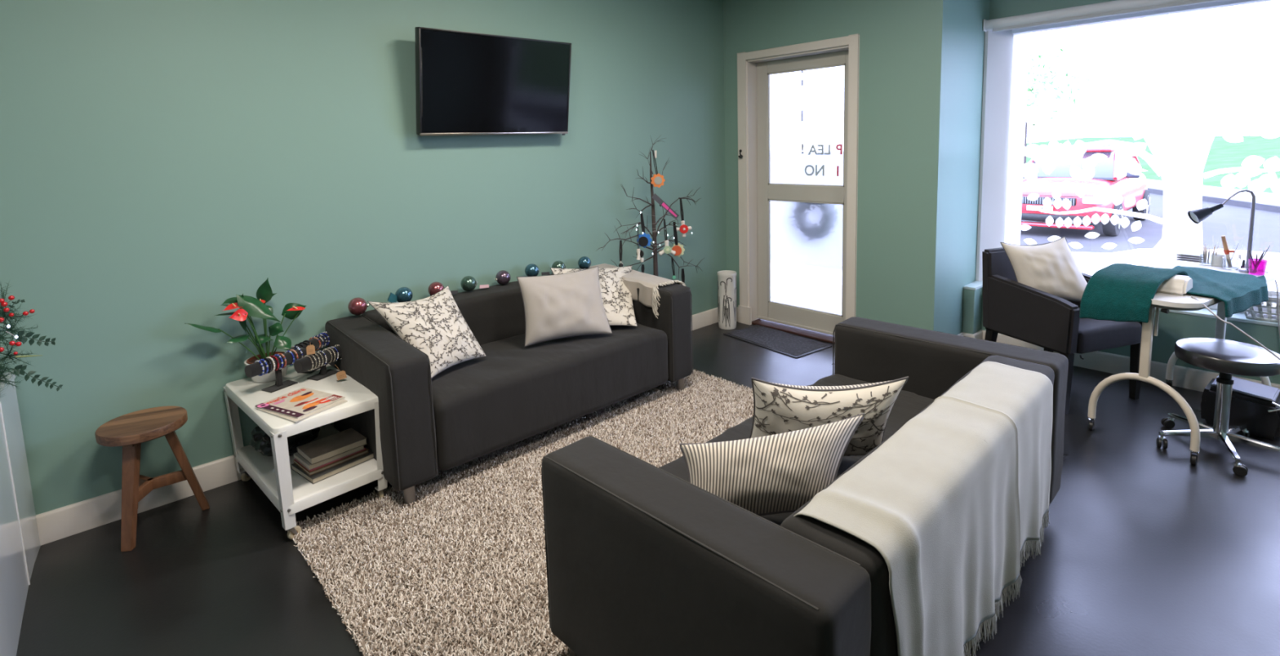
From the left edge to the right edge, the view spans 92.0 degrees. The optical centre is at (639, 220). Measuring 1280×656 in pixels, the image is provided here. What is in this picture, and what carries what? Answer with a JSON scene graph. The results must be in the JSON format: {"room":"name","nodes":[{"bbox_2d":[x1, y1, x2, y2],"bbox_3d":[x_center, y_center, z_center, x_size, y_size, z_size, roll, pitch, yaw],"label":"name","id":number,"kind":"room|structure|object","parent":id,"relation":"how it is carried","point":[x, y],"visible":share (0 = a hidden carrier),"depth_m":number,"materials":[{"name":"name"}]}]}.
{"room":"salon","nodes":[
{"label":"salon","id":0,"kind":"room"},
{"bbox_2d":[0,0,726,515],"bbox_3d":[-1.708,-0.198,3.087,6.750,2.780,0.160,-8,9,-42],"label":"wall","id":1,"kind":"structure","parent":0,"point":[162,162],"depth_m":2.91,"materials":[{"name":"paint"}]},
{"bbox_2d":[35,306,738,546],"bbox_3d":[-1.616,1.139,3.081,6.600,0.124,0.158,-8,9,-42],"label":"baseboard","id":2,"kind":"structure","parent":1,"relation":"attached to","point":[55,525],"depth_m":2.62,"materials":[{"name":"white paint"}]},
{"bbox_2d":[414,26,571,135],"bbox_3d":[-0.834,-0.779,3.610,0.975,0.571,0.178,-8,9,-42],"label":"television","id":3,"kind":"object","parent":1,"relation":"attached to","point":[468,83],"visible":1,"depth_m":3.52,"materials":[{"name":"black plastic"}]},
{"bbox_2d":[16,321,1279,655],"bbox_3d":[0.394,1.365,1.589,7.500,0.080,5.700,-8,9,-42],"label":"floor","id":4,"kind":"structure","parent":0,"point":[1146,551],"depth_m":2.25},
{"bbox_2d":[0,371,40,655],"bbox_3d":[-2.135,1.034,1.590,0.758,0.723,1.582,-8,9,-42],"label":"cabinet","id":5,"kind":"object","parent":4,"relation":"on","point":[20,541],"depth_m":2.16,"materials":[{"name":"glass"}]},
{"bbox_2d":[0,371,16,401],"bbox_3d":[-2.146,0.686,1.548,0.758,0.022,1.582,-8,9,-42],"label":"countertop","id":6,"kind":"structure","parent":5,"relation":"on","point":[9,376],"depth_m":2.25,"materials":[{"name":"white laminate"}]},
{"bbox_2d":[0,280,62,397],"bbox_3d":[-2.263,0.427,2.181,0.229,0.440,0.264,-1,7,7],"label":"garland","id":7,"kind":"object","parent":5,"relation":"on","point":[11,316],"visible":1,"depth_m":2.20,"materials":[{"name":"green plant"}]},
{"bbox_2d":[94,406,209,551],"bbox_3d":[-2.013,1.049,2.555,0.331,0.452,0.331,-5,8,-22],"label":"wooden stool","id":8,"kind":"object","parent":4,"relation":"on","point":[129,431],"visible":1,"depth_m":2.48,"materials":[{"name":"brown wood"}]},
{"bbox_2d":[222,364,387,539],"bbox_3d":[-1.500,0.990,2.774,0.739,0.484,0.436,5,10,43],"label":"side table","id":9,"kind":"object","parent":4,"relation":"on","point":[291,494],"visible":0.77,"depth_m":2.62,"materials":[{"name":"metal"}]},
{"bbox_2d":[184,278,306,382],"bbox_3d":[-1.780,0.512,2.828,0.484,0.469,0.203,-8,9,-42],"label":"potted plant","id":10,"kind":"object","parent":9,"relation":"on","point":[249,306],"visible":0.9,"depth_m":2.84,"materials":[{"name":"green plant"}]},
{"bbox_2d":[244,347,306,392],"bbox_3d":[-1.620,0.678,2.769,0.072,0.142,0.256,2,8,28],"label":"stand","id":11,"kind":"object","parent":9,"relation":"on","point":[255,369],"visible":0.78,"depth_m":2.76,"materials":[{"name":"black fabric"}]},
{"bbox_2d":[253,360,264,376],"bbox_3d":[-1.659,0.645,2.692,0.071,0.071,0.008,2,8,28],"label":"bracelet","id":12,"kind":"object","parent":11,"relation":"on","point":[257,361],"visible":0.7,"depth_m":2.68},
{"bbox_2d":[258,359,268,374],"bbox_3d":[-1.651,0.643,2.708,0.071,0.071,0.008,2,8,28],"label":"bracelet","id":13,"kind":"object","parent":11,"relation":"on","point":[263,360],"visible":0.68,"depth_m":2.69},
{"bbox_2d":[262,358,271,373],"bbox_3d":[-1.644,0.641,2.721,0.071,0.071,0.008,2,8,28],"label":"bracelet","id":14,"kind":"object","parent":11,"relation":"on","point":[267,359],"visible":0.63,"depth_m":2.71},
{"bbox_2d":[266,356,275,372],"bbox_3d":[-1.637,0.639,2.735,0.071,0.071,0.008,2,8,28],"label":"bracelet","id":15,"kind":"object","parent":11,"relation":"on","point":[269,357],"visible":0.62,"depth_m":2.72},
{"bbox_2d":[270,355,279,371],"bbox_3d":[-1.628,0.637,2.750,0.071,0.071,0.008,2,8,28],"label":"bracelet","id":16,"kind":"object","parent":11,"relation":"on","point":[274,357],"visible":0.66,"depth_m":2.74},
{"bbox_2d":[274,354,283,369],"bbox_3d":[-1.620,0.635,2.766,0.071,0.071,0.008,2,8,28],"label":"bracelet","id":17,"kind":"object","parent":11,"relation":"on","point":[277,355],"visible":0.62,"depth_m":2.75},
{"bbox_2d":[278,353,286,368],"bbox_3d":[-1.613,0.633,2.779,0.071,0.071,0.008,2,8,28],"label":"bracelet","id":18,"kind":"object","parent":11,"relation":"on","point":[282,354],"visible":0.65,"depth_m":2.77,"materials":[{"name":"blue metal"}]},
{"bbox_2d":[284,351,294,365],"bbox_3d":[-1.595,0.628,2.813,0.071,0.071,0.008,2,8,28],"label":"bracelet","id":19,"kind":"object","parent":11,"relation":"on","point":[290,352],"visible":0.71,"depth_m":2.80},
{"bbox_2d":[249,426,319,456],"bbox_3d":[-1.630,0.970,2.850,0.282,0.184,0.288,-8,9,-42],"label":"plastic bag","id":20,"kind":"object","parent":9,"relation":"on","point":[260,441],"visible":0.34,"depth_m":2.76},
{"bbox_2d":[256,399,347,422],"bbox_3d":[-1.399,0.766,2.560,0.279,0.005,0.223,2,8,30],"label":"magazine","id":21,"kind":"object","parent":9,"relation":"on","point":[341,402],"visible":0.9,"depth_m":2.48,"materials":[{"name":"paper"}]},
{"bbox_2d":[254,387,345,418],"bbox_3d":[-1.416,0.759,2.576,0.275,0.006,0.218,2,8,27],"label":"magazine","id":22,"kind":"object","parent":21,"relation":"on","point":[302,402],"visible":1,"depth_m":2.56,"materials":[{"name":"paper"}]},
{"bbox_2d":[286,333,328,373],"bbox_3d":[-1.590,0.650,2.992,0.072,0.142,0.276,-1,7,9],"label":"stand","id":23,"kind":"object","parent":9,"relation":"on","point":[314,341],"visible":0.23,"depth_m":2.98,"materials":[{"name":"black fabric"}]},
{"bbox_2d":[308,337,320,351],"bbox_3d":[-1.587,0.604,3.013,0.071,0.071,0.009,-1,7,9],"label":"bracelet","id":24,"kind":"object","parent":23,"relation":"on","point":[316,338],"visible":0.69,"depth_m":3.01,"materials":[{"name":"orange metal"}]},
{"bbox_2d":[313,335,324,349],"bbox_3d":[-1.584,0.601,3.035,0.071,0.071,0.009,-1,7,9],"label":"bracelet","id":25,"kind":"object","parent":23,"relation":"on","point":[322,339],"visible":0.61,"depth_m":3.03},
{"bbox_2d":[316,334,327,347],"bbox_3d":[-1.580,0.598,3.057,0.071,0.071,0.009,-1,7,9],"label":"bracelet","id":26,"kind":"object","parent":23,"relation":"on","point":[323,336],"visible":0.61,"depth_m":3.05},
{"bbox_2d":[319,333,329,346],"bbox_3d":[-1.576,0.596,3.078,0.071,0.071,0.009,-1,7,9],"label":"bracelet","id":27,"kind":"object","parent":23,"relation":"on","point":[325,334],"visible":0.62,"depth_m":3.07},
{"bbox_2d":[236,423,383,515],"bbox_3d":[-1.497,1.090,2.786,0.706,0.045,0.406,5,10,43],"label":"shelf","id":28,"kind":"object","parent":9,"relation":"attached to","point":[260,468],"depth_m":2.60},
{"bbox_2d":[293,346,342,381],"bbox_3d":[-1.487,0.673,2.898,0.072,0.114,0.248,2,8,25],"label":"stand","id":29,"kind":"object","parent":9,"relation":"on","point":[304,364],"visible":0.65,"depth_m":2.87,"materials":[{"name":"black fabric"}]},
{"bbox_2d":[302,355,313,371],"bbox_3d":[-1.519,0.655,2.828,0.075,0.075,0.008,2,8,25],"label":"bracelet","id":30,"kind":"object","parent":29,"relation":"on","point":[307,356],"visible":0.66,"depth_m":2.82,"materials":[{"name":"silver metal"}]},
{"bbox_2d":[306,345,315,355],"bbox_3d":[-1.512,0.589,2.837,0.038,0.057,0.012,-3,7,-12],"label":"price tag","id":31,"kind":"object","parent":29,"relation":"on","point":[310,349],"visible":1,"depth_m":2.84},
{"bbox_2d":[307,354,317,369],"bbox_3d":[-1.512,0.653,2.844,0.075,0.075,0.008,2,8,25],"label":"bracelet","id":32,"kind":"object","parent":29,"relation":"on","point":[313,356],"visible":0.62,"depth_m":2.83,"materials":[{"name":"silver metal"}]},
{"bbox_2d":[311,353,320,368],"bbox_3d":[-1.504,0.650,2.859,0.075,0.075,0.008,2,8,25],"label":"bracelet","id":33,"kind":"object","parent":29,"relation":"on","point":[316,354],"visible":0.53,"depth_m":2.85,"materials":[{"name":"silver metal"}]},
{"bbox_2d":[315,351,324,367],"bbox_3d":[-1.497,0.648,2.875,0.075,0.075,0.008,2,8,25],"label":"bracelet","id":34,"kind":"object","parent":29,"relation":"on","point":[318,353],"visible":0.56,"depth_m":2.86,"materials":[{"name":"silver metal"}]},
{"bbox_2d":[317,350,327,365],"bbox_3d":[-1.490,0.646,2.890,0.075,0.075,0.008,2,8,25],"label":"bracelet","id":35,"kind":"object","parent":29,"relation":"on","point":[320,351],"visible":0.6,"depth_m":2.88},
{"bbox_2d":[322,348,333,364],"bbox_3d":[-1.477,0.643,2.917,0.075,0.075,0.008,2,8,25],"label":"bracelet","id":36,"kind":"object","parent":29,"relation":"on","point":[328,350],"visible":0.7,"depth_m":2.90,"materials":[{"name":"silver metal"}]},
{"bbox_2d":[327,347,335,362],"bbox_3d":[-1.470,0.640,2.933,0.075,0.075,0.008,2,8,25],"label":"bracelet","id":37,"kind":"object","parent":29,"relation":"on","point":[331,348],"visible":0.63,"depth_m":2.92,"materials":[{"name":"silver metal"}]},
{"bbox_2d":[329,346,339,361],"bbox_3d":[-1.462,0.638,2.948,0.075,0.075,0.008,2,8,25],"label":"bracelet","id":38,"kind":"object","parent":29,"relation":"on","point":[335,348],"visible":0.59,"depth_m":2.94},
{"bbox_2d":[290,445,373,484],"bbox_3d":[-1.342,1.059,2.724,0.205,0.022,0.285,4,9,38],"label":"book","id":39,"kind":"object","parent":9,"relation":"on","point":[318,477],"visible":0.45,"depth_m":2.64,"materials":[{"name":"paper"}]},
{"bbox_2d":[293,446,368,475],"bbox_3d":[-1.360,1.041,2.727,0.175,0.012,0.250,4,9,41],"label":"book","id":40,"kind":"object","parent":39,"relation":"on","point":[363,452],"visible":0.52,"depth_m":2.66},
{"bbox_2d":[294,448,365,471],"bbox_3d":[-1.366,1.032,2.727,0.165,0.006,0.235,4,9,40],"label":"book","id":41,"kind":"object","parent":40,"relation":"on","point":[365,448],"visible":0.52,"depth_m":2.66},
{"bbox_2d":[293,445,364,470],"bbox_3d":[-1.368,1.019,2.724,0.165,0.020,0.235,4,9,41],"label":"book","id":42,"kind":"object","parent":41,"relation":"on","point":[296,456],"visible":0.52,"depth_m":2.65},
{"bbox_2d":[297,427,367,465],"bbox_3d":[-1.354,0.994,2.723,0.160,0.028,0.235,5,9,42],"label":"book","id":43,"kind":"object","parent":42,"relation":"on","point":[321,450],"visible":1,"depth_m":2.70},
{"bbox_2d":[335,365,346,380],"bbox_3d":[-1.385,0.701,2.833,0.100,0.052,0.031,4,9,37],"label":"price tag","id":44,"kind":"object","parent":9,"relation":"on","point":[341,375],"visible":1,"depth_m":2.81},
{"bbox_2d":[287,368,753,655],"bbox_3d":[0.023,1.184,2.716,2.454,0.025,1.706,-8,9,-42],"label":"shaggy rug","id":45,"kind":"object","parent":4,"relation":"on","point":[460,570],"visible":0.48,"depth_m":2.40,"materials":[{"name":"carpet"}]},
{"bbox_2d":[324,268,693,506],"bbox_3d":[-0.633,0.768,3.471,1.841,0.700,0.850,-8,9,-42],"label":"sofa","id":46,"kind":"object","parent":45,"relation":"on","point":[473,409],"visible":0.8,"depth_m":3.03,"materials":[{"name":"grey fabric"}]},
{"bbox_2d":[347,297,369,315],"bbox_3d":[-1.446,0.442,3.165,0.091,0.091,0.091,-2,7,1],"label":"bauble","id":47,"kind":"object","parent":46,"relation":"on","point":[356,306],"visible":1,"depth_m":3.13,"materials":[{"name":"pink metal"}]},
{"bbox_2d":[387,287,413,302],"bbox_3d":[-1.286,0.407,3.309,0.135,0.090,0.090,-8,9,-42],"label":"bauble","id":48,"kind":"object","parent":46,"relation":"on","point":[402,294],"visible":0.88,"depth_m":3.29,"materials":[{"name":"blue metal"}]},
{"bbox_2d":[367,285,486,378],"bbox_3d":[-1.042,0.547,3.062,0.306,0.362,0.446,3,9,35],"label":"cushion","id":49,"kind":"object","parent":46,"relation":"on","point":[434,325],"visible":0.94,"depth_m":3.01,"materials":[{"name":"beige fabric"}]},
{"bbox_2d":[427,281,457,295],"bbox_3d":[-1.108,0.384,3.473,0.165,0.088,0.088,-8,9,-42],"label":"bauble","id":50,"kind":"object","parent":46,"relation":"on","point":[435,287],"visible":0.65,"depth_m":3.42,"materials":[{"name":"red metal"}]},
{"bbox_2d":[460,275,488,291],"bbox_3d":[-0.964,0.364,3.605,0.166,0.090,0.090,-8,9,-42],"label":"bauble","id":51,"kind":"object","parent":46,"relation":"on","point":[468,283],"visible":1,"depth_m":3.55,"materials":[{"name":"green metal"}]},
{"bbox_2d":[494,270,510,284],"bbox_3d":[-0.826,0.347,3.731,0.089,0.089,0.089,-2,7,1],"label":"bauble","id":52,"kind":"object","parent":46,"relation":"on","point":[503,277],"visible":1,"depth_m":3.70,"materials":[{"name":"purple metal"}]},
{"bbox_2d":[524,263,550,276],"bbox_3d":[-0.648,0.313,3.893,0.166,0.089,0.089,-8,9,-42],"label":"bauble","id":53,"kind":"object","parent":46,"relation":"on","point":[531,269],"visible":0.87,"depth_m":3.84,"materials":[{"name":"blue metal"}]},
{"bbox_2d":[551,260,566,268],"bbox_3d":[-0.527,0.308,4.005,0.090,0.090,0.090,-2,7,1],"label":"bauble","id":54,"kind":"object","parent":46,"relation":"on","point":[557,264],"visible":0.55,"depth_m":3.97,"materials":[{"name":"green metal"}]},
{"bbox_2d":[516,266,612,346],"bbox_3d":[-0.434,0.468,3.530,0.540,0.367,0.307,-5,8,-24],"label":"cushion","id":55,"kind":"object","parent":46,"relation":"on","point":[569,304],"visible":1,"depth_m":3.42,"materials":[{"name":"beige fabric"}]},
{"bbox_2d":[577,256,591,269],"bbox_3d":[-0.372,0.288,4.147,0.090,0.090,0.090,-2,7,1],"label":"bauble","id":56,"kind":"object","parent":46,"relation":"on","point":[584,262],"visible":0.87,"depth_m":4.11,"materials":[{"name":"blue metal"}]},
{"bbox_2d":[550,265,637,326],"bbox_3d":[-0.150,0.436,3.778,0.717,0.347,0.455,-8,9,-42],"label":"cushion","id":57,"kind":"object","parent":46,"relation":"on","point":[617,301],"visible":0.53,"depth_m":3.74,"materials":[{"name":"beige fabric"}]},
{"bbox_2d":[588,263,684,319],"bbox_3d":[-0.040,0.475,4.004,0.268,0.275,0.785,-8,9,-42],"label":"throw blanket","id":58,"kind":"object","parent":46,"relation":"on","point":[647,284],"visible":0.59,"depth_m":3.82,"materials":[{"name":"beige fabric"}]},
{"bbox_2d":[596,137,704,278],"bbox_3d":[0.118,0.198,4.347,1.143,1.584,0.370,-8,9,-42],"label":"tree","id":59,"kind":"object","parent":4,"relation":"on","point":[654,235],"depth_m":4.36,"materials":[{"name":"brown plant"}]},
{"bbox_2d":[618,240,622,266],"bbox_3d":[-0.130,0.227,4.113,0.031,0.187,0.031,-1,7,2],"label":"hanging ornament","id":60,"kind":"object","parent":59,"relation":"hanging from","point":[620,241],"visible":0.84,"depth_m":4.11,"materials":[{"name":"black fabric"}]},
{"bbox_2d":[636,227,644,262],"bbox_3d":[-0.002,0.166,4.144,0.053,0.238,0.053,-1,7,7],"label":"ornament","id":61,"kind":"object","parent":59,"relation":"hanging from","point":[640,253],"visible":1,"depth_m":4.14,"materials":[{"name":"plastic"}]},
{"bbox_2d":[637,213,652,248],"bbox_3d":[0.028,0.071,4.198,0.104,0.240,0.036,-3,7,-10],"label":"ornament","id":62,"kind":"object","parent":59,"relation":"hanging from","point":[644,240],"visible":0.85,"depth_m":4.19,"materials":[{"name":"plastic"}]},
{"bbox_2d":[650,150,665,187],"bbox_3d":[0.124,-0.357,4.300,0.098,0.263,0.036,-3,7,-9],"label":"ornament","id":63,"kind":"object","parent":59,"relation":"hanging from","point":[658,180],"visible":1,"depth_m":4.30,"materials":[{"name":"orange plastic"}]},
{"bbox_2d":[633,212,692,254],"bbox_3d":[0.174,0.071,4.379,0.578,0.305,0.064,-8,9,-42],"label":"string lights","id":64,"kind":"object","parent":59,"relation":"attached to","point":[640,212],"visible":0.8,"depth_m":4.35,"materials":[{"name":"white plastic"}]},
{"bbox_2d":[658,218,675,256],"bbox_3d":[0.186,0.119,4.281,0.121,0.260,0.046,-3,7,-14],"label":"ornament","id":65,"kind":"object","parent":59,"relation":"hanging from","point":[667,249],"visible":1,"depth_m":4.28,"materials":[{"name":"plastic"}]},
{"bbox_2d":[671,257,675,279],"bbox_3d":[0.243,0.347,4.470,0.034,0.162,0.016,-3,7,-9],"label":"ornament","id":66,"kind":"object","parent":59,"relation":"hanging from","point":[673,277],"visible":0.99,"depth_m":4.47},
{"bbox_2d":[671,222,684,257],"bbox_3d":[0.270,0.137,4.413,0.098,0.257,0.036,-3,7,-9],"label":"ornament","id":67,"kind":"object","parent":59,"relation":"hanging from","point":[677,247],"visible":0.79,"depth_m":4.41,"materials":[{"name":"plastic"}]},
{"bbox_2d":[681,268,685,286],"bbox_3d":[0.320,0.431,4.577,0.036,0.146,0.012,-3,7,-9],"label":"ornament","id":68,"kind":"object","parent":59,"relation":"hanging from","point":[682,269],"visible":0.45,"depth_m":4.57,"materials":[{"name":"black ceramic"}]},
{"bbox_2d":[675,198,691,237],"bbox_3d":[0.309,-0.017,4.410,0.121,0.282,0.045,-3,7,-9],"label":"ornament","id":69,"kind":"object","parent":59,"relation":"hanging from","point":[683,226],"visible":0.94,"depth_m":4.40,"materials":[{"name":"plastic"}]},
{"bbox_2d":[716,270,737,329],"bbox_3d":[0.717,0.656,5.084,0.160,0.462,0.160,-8,9,-42],"label":"umbrella stand","id":70,"kind":"object","parent":4,"relation":"on","point":[726,279],"visible":1,"depth_m":5.02,"materials":[{"name":"white ceramic"}]},
{"bbox_2d":[723,324,831,358],"bbox_3d":[1.040,0.916,4.738,0.400,0.009,0.740,-7,9,-35],"label":"door mat","id":71,"kind":"object","parent":4,"relation":"on","point":[789,344],"visible":1,"depth_m":4.69,"materials":[{"name":"black rubber"}]},
{"bbox_2d":[541,316,1068,655],"bbox_3d":[0.703,0.912,2.119,1.876,0.664,0.909,-8,10,-44],"label":"sofa","id":72,"kind":"object","parent":4,"relation":"on","point":[642,559],"visible":0.5,"depth_m":1.49,"materials":[{"name":"grey fabric"}]},
{"bbox_2d":[679,413,865,515],"bbox_3d":[0.386,0.708,1.718,0.542,0.260,0.215,-2,7,0],"label":"cushion","id":73,"kind":"object","parent":72,"relation":"on","point":[781,473],"visible":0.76,"depth_m":1.65,"materials":[{"name":"beige fabric"}]},
{"bbox_2d":[749,376,908,456],"bbox_3d":[0.609,0.663,2.049,0.518,0.325,0.185,-1,7,6],"label":"cushion","id":74,"kind":"object","parent":72,"relation":"on","point":[778,408],"visible":0.59,"depth_m":1.98,"materials":[{"name":"beige fabric"}]},
{"bbox_2d":[793,361,1053,655],"bbox_3d":[0.910,0.882,1.807,1.320,0.597,0.284,-8,10,-44],"label":"throw blanket","id":75,"kind":"object","parent":72,"relation":"on","point":[953,503],"visible":0.99,"depth_m":1.62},
{"bbox_2d":[982,243,1142,414],"bbox_3d":[2.474,0.599,3.628,0.614,0.825,0.610,-4,7,-18],"label":"armchair","id":76,"kind":"object","parent":4,"relation":"on","point":[1012,308],"visible":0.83,"depth_m":3.46,"materials":[{"name":"black fabric"}]},
{"bbox_2d":[1000,236,1087,302],"bbox_3d":[2.390,0.293,3.606,0.528,0.391,0.174,0,7,14],"label":"cushion","id":77,"kind":"object","parent":76,"relation":"on","point":[1051,268],"visible":0.77,"depth_m":3.55,"materials":[{"name":"fabric"}]},
{"bbox_2d":[1087,264,1275,466],"bbox_3d":[2.825,0.681,3.181,1.150,0.750,0.454,-6,8,-30],"label":"table","id":78,"kind":"object","parent":4,"relation":"on","point":[1166,302],"visible":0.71,"depth_m":2.90,"materials":[{"name":"metal"}]},
{"bbox_2d":[1156,275,1192,295],"bbox_3d":[2.479,0.293,3.006,0.154,0.080,0.295,-7,9,-38],"label":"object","id":79,"kind":"object","parent":78,"relation":"on","point":[1179,285],"visible":0.48,"depth_m":2.89,"materials":[{"name":"beige plastic"}]},
{"bbox_2d":[1079,262,1188,323],"bbox_3d":[2.466,0.351,3.047,0.579,0.238,0.266,-6,8,-30],"label":"towel","id":80,"kind":"object","parent":79,"relation":"on","point":[1117,291],"visible":0.94,"depth_m":2.94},
{"bbox_2d":[1176,251,1200,263],"bbox_3d":[3.203,0.216,3.592,0.070,0.052,0.120,-6,8,-30],"label":"rack","id":81,"kind":"object","parent":78,"relation":"on","point":[1184,256],"visible":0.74,"depth_m":3.59,"materials":[{"name":"white plastic"}]},
{"bbox_2d":[1200,250,1216,265],"bbox_3d":[3.220,0.214,3.504,0.064,0.074,0.064,-8,9,-42],"label":"glass jar","id":82,"kind":"object","parent":78,"relation":"on","point":[1206,257],"visible":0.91,"depth_m":3.49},
{"bbox_2d":[1211,253,1225,266],"bbox_3d":[3.240,0.225,3.461,0.060,0.061,0.060,-8,9,-42],"label":"glass jar","id":83,"kind":"object","parent":78,"relation":"on","point":[1216,260],"visible":0.88,"depth_m":3.44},
{"bbox_2d":[1173,265,1268,317],"bbox_3d":[2.800,0.337,3.079,0.684,0.109,0.398,-6,8,-30],"label":"towel","id":84,"kind":"object","parent":78,"relation":"on","point":[1239,292],"visible":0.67,"depth_m":2.95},
{"bbox_2d":[1222,257,1239,269],"bbox_3d":[3.232,0.237,3.383,0.068,0.057,0.068,-8,9,-42],"label":"beaker","id":85,"kind":"object","parent":78,"relation":"on","point":[1227,264],"visible":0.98,"depth_m":3.36,"materials":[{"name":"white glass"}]},
{"bbox_2d":[1221,235,1234,258],"bbox_3d":[3.214,0.173,3.384,0.026,0.175,0.059,-8,9,-42],"label":"brush","id":86,"kind":"object","parent":85,"relation":"in","point":[1226,250],"visible":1,"depth_m":3.38,"materials":[{"name":"brown wood"}]},
{"bbox_2d":[1187,189,1279,336],"bbox_3d":[3.205,0.319,3.310,0.475,0.967,0.081,1,7,18],"label":"desk lamp","id":87,"kind":"object","parent":78,"relation":"on","point":[1197,216],"visible":0.91,"depth_m":3.29,"materials":[{"name":"grey metal"}]},
{"bbox_2d":[1237,254,1242,266],"bbox_3d":[3.341,0.224,3.446,0.024,0.062,0.024,-8,9,-42],"label":"bottle","id":88,"kind":"object","parent":78,"relation":"on","point":[1239,255],"visible":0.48,"depth_m":3.44,"materials":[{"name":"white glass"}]},
{"bbox_2d":[1240,259,1244,268],"bbox_3d":[3.261,0.242,3.340,0.022,0.056,0.022,-8,9,-42],"label":"bottle","id":89,"kind":"object","parent":78,"relation":"on","point":[1243,260],"visible":0.66,"depth_m":3.34,"materials":[{"name":"black plastic"}]},
{"bbox_2d":[1248,258,1267,275],"bbox_3d":[3.229,0.245,3.233,0.072,0.077,0.072,-8,9,-42],"label":"cup","id":90,"kind":"object","parent":78,"relation":"on","point":[1255,267],"visible":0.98,"depth_m":3.21,"materials":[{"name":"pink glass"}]},
{"bbox_2d":[1156,337,1279,476],"bbox_3d":[2.755,0.845,2.893,0.506,0.498,0.496,-8,9,-42],"label":"stool","id":91,"kind":"object","parent":4,"relation":"on","point":[1224,357],"visible":0.99,"depth_m":2.87,"materials":[{"name":"black plastic"}]},
{"bbox_2d":[1191,296,1279,359],"bbox_3d":[2.890,0.753,2.536,0.968,0.755,0.202,3,8,32],"label":"power cable","id":92,"kind":"object","parent":4,"relation":"on","point":[1193,297],"visible":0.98,"depth_m":2.61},
{"bbox_2d":[1200,375,1279,439],"bbox_3d":[3.079,0.943,3.144,0.264,0.216,0.309,-7,9,-38],"label":"case","id":93,"kind":"object","parent":4,"relation":"on","point":[1255,405],"visible":0.85,"depth_m":3.06,"materials":[{"name":"black plastic"}]},
{"bbox_2d":[723,0,990,335],"bbox_3d":[1.634,-0.512,4.860,0.900,2.780,1.740,-8,9,-42],"label":"wall","id":94,"kind":"structure","parent":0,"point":[921,69],"depth_m":4.17,"materials":[{"name":"paint"}]},
{"bbox_2d":[737,33,859,343],"bbox_3d":[1.218,-0.208,4.775,0.206,2.230,1.047,-8,9,-42],"label":"door","id":95,"kind":"structure","parent":94,"relation":"attached to","point":[798,112],"depth_m":4.83,"materials":[{"name":"white paint"}]},
{"bbox_2d":[962,0,1279,384],"bbox_3d":[3.657,-0.351,3.060,0.420,2.780,3.660,-8,9,-42],"label":"wall window","id":96,"kind":"structure","parent":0,"point":[1173,327],"depth_m":3.70,"materials":[{"name":"paint"}]},
{"bbox_2d":[982,0,1221,32],"bbox_3d":[3.468,-1.233,3.139,0.086,0.094,3.155,-8,9,-42],"label":"roller blind","id":97,"kind":"object","parent":96,"relation":"attached to","point":[1115,7],"visible":1,"depth_m":3.86,"materials":[{"name":"fabric"}]},
{"bbox_2d":[957,329,1279,391],"bbox_3d":[3.221,0.988,3.159,0.665,0.124,4.210,-8,9,-42],"label":"baseboard","id":98,"kind":"structure","parent":96,"relation":"attached to","point":[1188,378],"depth_m":3.85,"materials":[{"name":"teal paint"}]},
{"bbox_2d":[963,0,1279,327],"bbox_3d":[3.488,-0.376,3.208,0.385,1.923,3.210,-8,9,-42],"label":"window","id":99,"kind":"structure","parent":96,"relation":"attached to","point":[1180,158],"depth_m":3.87,"materials":[{"name":"glass"}]},
{"bbox_2d":[1244,290,1279,323],"bbox_3d":[3.517,0.481,3.378,0.185,0.142,0.366,-8,9,-42],"label":"plastic basket","id":100,"kind":"object","parent":99,"relation":"on","point":[1268,316],"visible":0.48,"depth_m":3.39,"materials":[{"name":"white plastic"}]},
{"label":"outside","id":101,"kind":"structure","parent":0,"visible":0},
{"bbox_2d":[1019,178,1279,303],"bbox_3d":[30.460,-2.883,32.586,79.070,0.300,120.000,-8,9,-42],"label":"ground","id":102,"kind":"structure","parent":101,"point":[1233,222],"depth_m":11.01,"materials":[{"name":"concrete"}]},
{"bbox_2d":[1020,146,1150,235],"bbox_3d":[8.639,-0.664,12.196,4.214,1.500,2.140,-8,9,-42],"label":"parked car","id":103,"kind":"object","parent":102,"relation":"on","point":[1107,177],"visible":0.59,"depth_m":11.04,"materials":[{"name":"red paint"}]},
{"bbox_2d":[1022,195,1076,205],"bbox_3d":[7.149,-0.337,10.844,0.065,0.135,0.840,-8,9,-42],"label":"grille","id":104,"kind":"object","parent":103,"relation":"attached to","point":[1025,202],"depth_m":10.88,"materials":[{"name":"metal"}]},
{"bbox_2d":[1126,171,1139,178],"bbox_3d":[8.685,-0.798,10.886,0.100,0.120,0.180,-8,9,-42],"label":"mirror","id":105,"kind":"object","parent":103,"relation":"attached to","point":[1128,175],"depth_m":10.86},
{"bbox_2d":[1146,187,1279,213],"bbox_3d":[15.008,-0.901,18.479,0.160,0.180,90.000,0,7,15],"label":"strip","id":106,"kind":"object","parent":102,"relation":"on","point":[1259,206],"depth_m":14.38,"materials":[{"name":"stone"}]},
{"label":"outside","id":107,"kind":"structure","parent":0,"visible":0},
{"bbox_2d":[1146,178,1279,204],"bbox_3d":[15.782,-0.914,18.276,1.440,0.210,90.000,0,7,15],"label":"path","id":108,"kind":"structure","parent":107,"point":[1264,197],"depth_m":15.60,"materials":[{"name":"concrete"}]},
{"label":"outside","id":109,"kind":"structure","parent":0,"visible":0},
{"bbox_2d":[1026,135,1279,193],"bbox_3d":[23.430,-1.461,16.212,14.400,1.350,90.000,0,7,15],"label":"bank","id":110,"kind":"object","parent":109,"point":[1223,153],"visible":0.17,"depth_m":27.11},
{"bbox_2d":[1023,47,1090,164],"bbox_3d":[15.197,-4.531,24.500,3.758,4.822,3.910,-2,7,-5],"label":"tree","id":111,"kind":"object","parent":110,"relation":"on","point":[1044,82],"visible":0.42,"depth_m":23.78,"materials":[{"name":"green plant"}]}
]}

